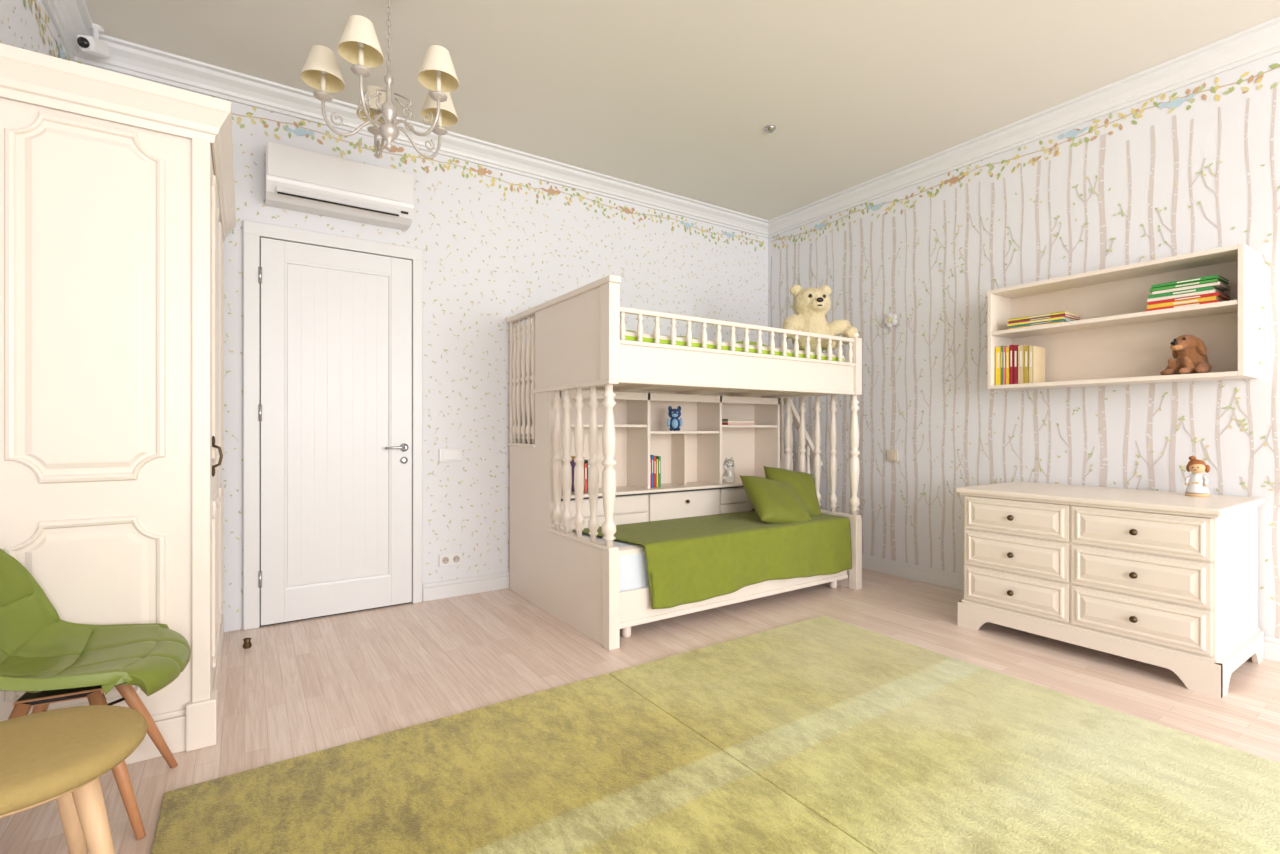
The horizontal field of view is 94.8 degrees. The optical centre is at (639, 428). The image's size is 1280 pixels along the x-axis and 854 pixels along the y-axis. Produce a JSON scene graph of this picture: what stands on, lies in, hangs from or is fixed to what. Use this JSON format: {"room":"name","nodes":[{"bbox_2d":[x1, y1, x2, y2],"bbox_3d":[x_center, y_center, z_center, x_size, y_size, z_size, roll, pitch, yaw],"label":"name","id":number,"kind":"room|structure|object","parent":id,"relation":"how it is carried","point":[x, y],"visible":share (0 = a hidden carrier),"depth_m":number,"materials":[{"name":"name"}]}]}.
{"room":"bedroom","nodes":[
{"label":"bedroom","id":0,"kind":"room"},
{"bbox_2d":[0,0,70,60],"bbox_3d":[-0.816,-0.400,-0.127,0.104,3.000,7.300,0,0,-34],"label":"wall","id":1,"kind":"structure","parent":0,"point":[24,24],"depth_m":2.31,"materials":[{"name":"paper"}]},
{"bbox_2d":[71,60,767,631],"bbox_3d":[-0.811,-0.400,4.223,4.964,3.000,0.124,0,0,-34],"label":"wall","id":2,"kind":"structure","parent":0,"point":[497,245],"depth_m":3.96,"materials":[{"name":"paper"}]},
{"bbox_2d":[243,220,422,629],"bbox_3d":[-1.768,-0.021,3.465,0.946,2.243,0.074,0,0,-34],"label":"door","id":3,"kind":"structure","parent":2,"relation":"in","point":[333,324],"depth_m":3.45,"materials":[{"name":"white paint"}]},
{"bbox_2d":[265,141,413,230],"bbox_3d":[-1.726,-1.397,3.411,0.750,0.295,0.202,0,0,-34],"label":"air conditioner","id":4,"kind":"object","parent":2,"relation":"attached to","point":[296,179],"visible":1,"depth_m":3.33,"materials":[{"name":"white plastic"}]},
{"bbox_2d":[439,552,461,566],"bbox_3d":[-1.240,0.855,3.853,0.150,0.080,0.014,0,0,-34],"label":"power socket","id":5,"kind":"object","parent":2,"relation":"attached to","point":[450,559],"visible":1,"depth_m":3.85,"materials":[{"name":"white plastic"}]},
{"bbox_2d":[439,449,461,460],"bbox_3d":[-1.240,0.170,3.853,0.150,0.080,0.014,0,0,-34],"label":"light switch","id":6,"kind":"object","parent":2,"relation":"attached to","point":[444,454],"visible":1,"depth_m":3.85,"materials":[{"name":"white plastic"}]},
{"bbox_2d":[423,572,509,601],"bbox_3d":[-0.099,1.045,4.618,3.101,0.110,0.017,0,0,-34],"label":"baseboard","id":7,"kind":"structure","parent":2,"relation":"attached to","point":[484,583],"depth_m":3.90,"materials":[{"name":"white paint"}]},
{"bbox_2d":[0,568,1279,853],"bbox_3d":[1.201,1.150,1.229,4.964,0.100,7.300,0,0,-34],"label":"floor","id":8,"kind":"structure","parent":0,"point":[302,687],"depth_m":2.70,"materials":[{"name":"beige wood"}]},
{"bbox_2d":[0,705,147,853],"bbox_3d":[-1.312,0.883,1.245,0.414,0.439,0.414,0,0,-34],"label":"round stool","id":9,"kind":"object","parent":8,"relation":"on","point":[62,754],"visible":1,"depth_m":1.25,"materials":[{"name":"yellow fabric"}]},
{"bbox_2d":[0,549,190,840],"bbox_3d":[-1.602,0.716,1.661,0.524,0.777,0.490,0,0,-34],"label":"chair","id":10,"kind":"object","parent":8,"relation":"on","point":[47,657],"visible":0.99,"depth_m":1.68,"materials":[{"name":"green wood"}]},
{"bbox_2d":[0,43,235,764],"bbox_3d":[-2.077,-0.018,2.435,0.652,2.236,1.386,0,0,-34],"label":"wardrobe","id":11,"kind":"object","parent":8,"relation":"on","point":[118,210],"visible":0.9,"depth_m":1.91,"materials":[{"name":"beige paint"}]},
{"bbox_2d":[243,637,251,648],"bbox_3d":[-1.977,1.075,2.960,0.040,0.050,0.039,0,0,-34],"label":"stopper","id":12,"kind":"object","parent":8,"relation":"on","point":[247,643],"visible":1,"depth_m":2.95,"materials":[{"name":"brown metal"}]},
{"bbox_2d":[507,275,861,649],"bbox_3d":[0.524,0.168,4.190,2.558,1.865,1.389,0,0,-34],"label":"bunk bed","id":13,"kind":"object","parent":8,"relation":"on","point":[600,391],"visible":0.91,"depth_m":3.66,"materials":[{"name":"beige paint"}]},
{"bbox_2d":[570,456,589,491],"bbox_3d":[-0.388,0.284,3.733,0.081,0.220,0.150,0,0,-34],"label":"books","id":14,"kind":"object","parent":13,"relation":"on","point":[586,465],"visible":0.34,"depth_m":3.68,"materials":[{"name":"paper"}]},
{"bbox_2d":[650,455,660,487],"bbox_3d":[0.059,0.284,4.034,0.098,0.220,0.150,0,0,-34],"label":"books","id":15,"kind":"object","parent":13,"relation":"on","point":[655,461],"visible":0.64,"depth_m":3.97,"materials":[{"name":"multicoloured paper"}]},
{"bbox_2d":[667,406,682,430],"bbox_3d":[0.243,-0.074,4.099,0.102,0.175,0.106,0,0,-34],"label":"teddy bear","id":16,"kind":"object","parent":13,"relation":"on","point":[674,423],"visible":1,"depth_m":4.09},
{"bbox_2d":[573,511,851,608],"bbox_3d":[0.525,0.784,3.782,1.800,0.358,0.659,0,0,-34],"label":"blanket","id":17,"kind":"object","parent":13,"relation":"on","point":[698,558],"visible":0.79,"depth_m":3.51,"materials":[{"name":"fabric"}]},
{"bbox_2d":[763,466,820,515],"bbox_3d":[1.097,0.460,4.231,0.438,0.380,0.281,0,0,-10],"label":"throw pillow","id":18,"kind":"object","parent":17,"relation":"on","point":[803,483],"visible":0.52,"depth_m":4.21,"materials":[{"name":"green fabric"}]},
{"bbox_2d":[723,457,734,482],"bbox_3d":[0.656,0.302,4.345,0.096,0.186,0.091,0,0,-34],"label":"figurine","id":19,"kind":"object","parent":13,"relation":"on","point":[729,475],"visible":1,"depth_m":4.31,"materials":[{"name":"grey ceramic"}]},
{"bbox_2d":[722,419,753,424],"bbox_3d":[0.712,-0.052,4.472,0.270,0.043,0.170,0,0,-34],"label":"book stack","id":20,"kind":"object","parent":13,"relation":"on","point":[724,421],"visible":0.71,"depth_m":4.38,"materials":[{"name":"beige paper"}]},
{"bbox_2d":[739,475,811,523],"bbox_3d":[0.927,0.495,3.973,0.506,0.360,0.333,0,0,-26],"label":"throw pillow","id":21,"kind":"object","parent":13,"relation":"on","point":[774,502],"visible":0.94,"depth_m":3.88,"materials":[{"name":"green fabric"}]},
{"bbox_2d":[782,285,857,351],"bbox_3d":[1.226,-0.768,4.117,0.537,0.496,0.300,0,0,-11],"label":"teddy bear","id":22,"kind":"object","parent":13,"relation":"on","point":[811,305],"visible":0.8,"depth_m":4.05},
{"bbox_2d":[151,616,1279,853],"bbox_3d":[0.657,1.091,1.345,2.990,0.015,3.000,0,0,-34],"label":"area rug","id":23,"kind":"object","parent":8,"relation":"on","point":[821,734],"visible":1,"depth_m":1.83,"materials":[{"name":"green carpet"}]},
{"bbox_2d":[956,481,1264,697],"bbox_3d":[2.367,0.714,3.042,0.761,0.772,1.080,0,0,-34],"label":"dresser","id":24,"kind":"object","parent":8,"relation":"on","point":[1166,579],"visible":1,"depth_m":2.72,"materials":[{"name":"beige paint"}]},
{"bbox_2d":[1185,456,1209,496],"bbox_3d":[2.735,0.231,2.886,0.090,0.195,0.089,0,0,-34],"label":"figurine","id":25,"kind":"object","parent":24,"relation":"on","point":[1197,486],"visible":1,"depth_m":2.87,"materials":[{"name":"white ceramic"}]},
{"bbox_2d":[85,0,1279,219],"bbox_3d":[1.201,-1.950,1.229,4.964,0.100,7.300,0,0,-34],"label":"ceiling","id":26,"kind":"structure","parent":0,"point":[678,97],"depth_m":3.03,"materials":[{"name":"paint"}]},
{"bbox_2d":[77,23,109,57],"bbox_3d":[-2.569,-1.826,2.762,0.064,0.149,0.141,0,0,-9],"label":"security camera","id":27,"kind":"object","parent":26,"relation":"attached to","point":[92,45],"visible":1,"depth_m":2.75,"materials":[{"name":"white plastic"}]},
{"bbox_2d":[301,0,458,158],"bbox_3d":[-1.082,-1.542,2.515,0.637,0.714,0.619,0,0,-34],"label":"chandelier","id":28,"kind":"object","parent":26,"relation":"hanging from","point":[358,44],"visible":1,"depth_m":2.43,"materials":[{"name":"beige fabric"}]},
{"bbox_2d":[764,125,775,132],"bbox_3d":[0.821,-1.887,3.708,0.072,0.024,0.072,0,0,-34],"label":"ceiling sensor","id":29,"kind":"object","parent":26,"relation":"attached to","point":[770,128],"depth_m":3.69,"materials":[{"name":"white plastic"}]},
{"bbox_2d":[768,52,1279,638],"bbox_3d":[3.218,-0.400,2.584,0.104,3.000,7.300,0,0,-34],"label":"wall","id":30,"kind":"structure","parent":0,"point":[1194,167],"depth_m":3.60,"materials":[{"name":"paper"}]},
{"bbox_2d":[43,0,1279,237],"bbox_3d":[1.201,-1.842,1.229,4.762,0.114,7.098,0,0,-34],"label":"crown molding","id":31,"kind":"structure","parent":30,"relation":"attached to","point":[70,18],"depth_m":3.43,"materials":[{"name":"white paint"}]},
{"bbox_2d":[884,313,896,330],"bbox_3d":[1.886,-0.806,4.428,0.050,0.136,0.106,0,0,-34],"label":"wall lamp","id":32,"kind":"object","parent":30,"relation":"attached to","point":[891,320],"visible":1,"depth_m":4.41,"materials":[{"name":"white plastic"}]},
{"bbox_2d":[887,450,897,460],"bbox_3d":[1.903,0.200,4.435,0.014,0.085,0.085,0,0,-34],"label":"light switch","id":33,"kind":"object","parent":30,"relation":"attached to","point":[892,455],"visible":1,"depth_m":4.43,"materials":[{"name":"beige plastic"}]},
{"bbox_2d":[862,554,1279,662],"bbox_3d":[3.168,1.045,2.551,0.017,0.110,7.060,0,0,-34],"label":"baseboard","id":34,"kind":"structure","parent":30,"relation":"attached to","point":[947,579],"depth_m":4.20,"materials":[{"name":"white paint"}]},
{"bbox_2d":[988,243,1258,390],"bbox_3d":[2.561,-0.547,3.227,0.270,0.605,1.120,0,0,-34],"label":"wall shelf","id":35,"kind":"object","parent":30,"relation":"attached to","point":[1114,340],"visible":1,"depth_m":3.21,"materials":[{"name":"beige paint"}]},
{"bbox_2d":[995,345,1044,384],"bbox_3d":[2.309,-0.388,3.573,0.160,0.240,0.208,0,0,-34],"label":"books","id":36,"kind":"object","parent":35,"relation":"in","point":[1014,364],"visible":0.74,"depth_m":3.51,"materials":[{"name":"multicoloured paper"}]},
{"bbox_2d":[1007,311,1079,328],"bbox_3d":[2.389,-0.629,3.486,0.213,0.064,0.305,0,0,-34],"label":"book stack","id":37,"kind":"object","parent":35,"relation":"in","point":[1058,317],"visible":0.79,"depth_m":3.41,"materials":[{"name":"multicoloured paper"}]},
{"bbox_2d":[1160,335,1211,374],"bbox_3d":[2.727,-0.369,2.931,0.196,0.201,0.198,0,0,32],"label":"plush dog","id":38,"kind":"object","parent":35,"relation":"in","point":[1190,351],"visible":0.94,"depth_m":2.89},
{"bbox_2d":[1146,275,1230,310],"bbox_3d":[2.750,-0.664,2.951,0.213,0.133,0.272,0,0,-34],"label":"book stack","id":39,"kind":"object","parent":35,"relation":"in","point":[1208,289],"visible":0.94,"depth_m":2.88,"materials":[{"name":"multicoloured paper"}]}
]}

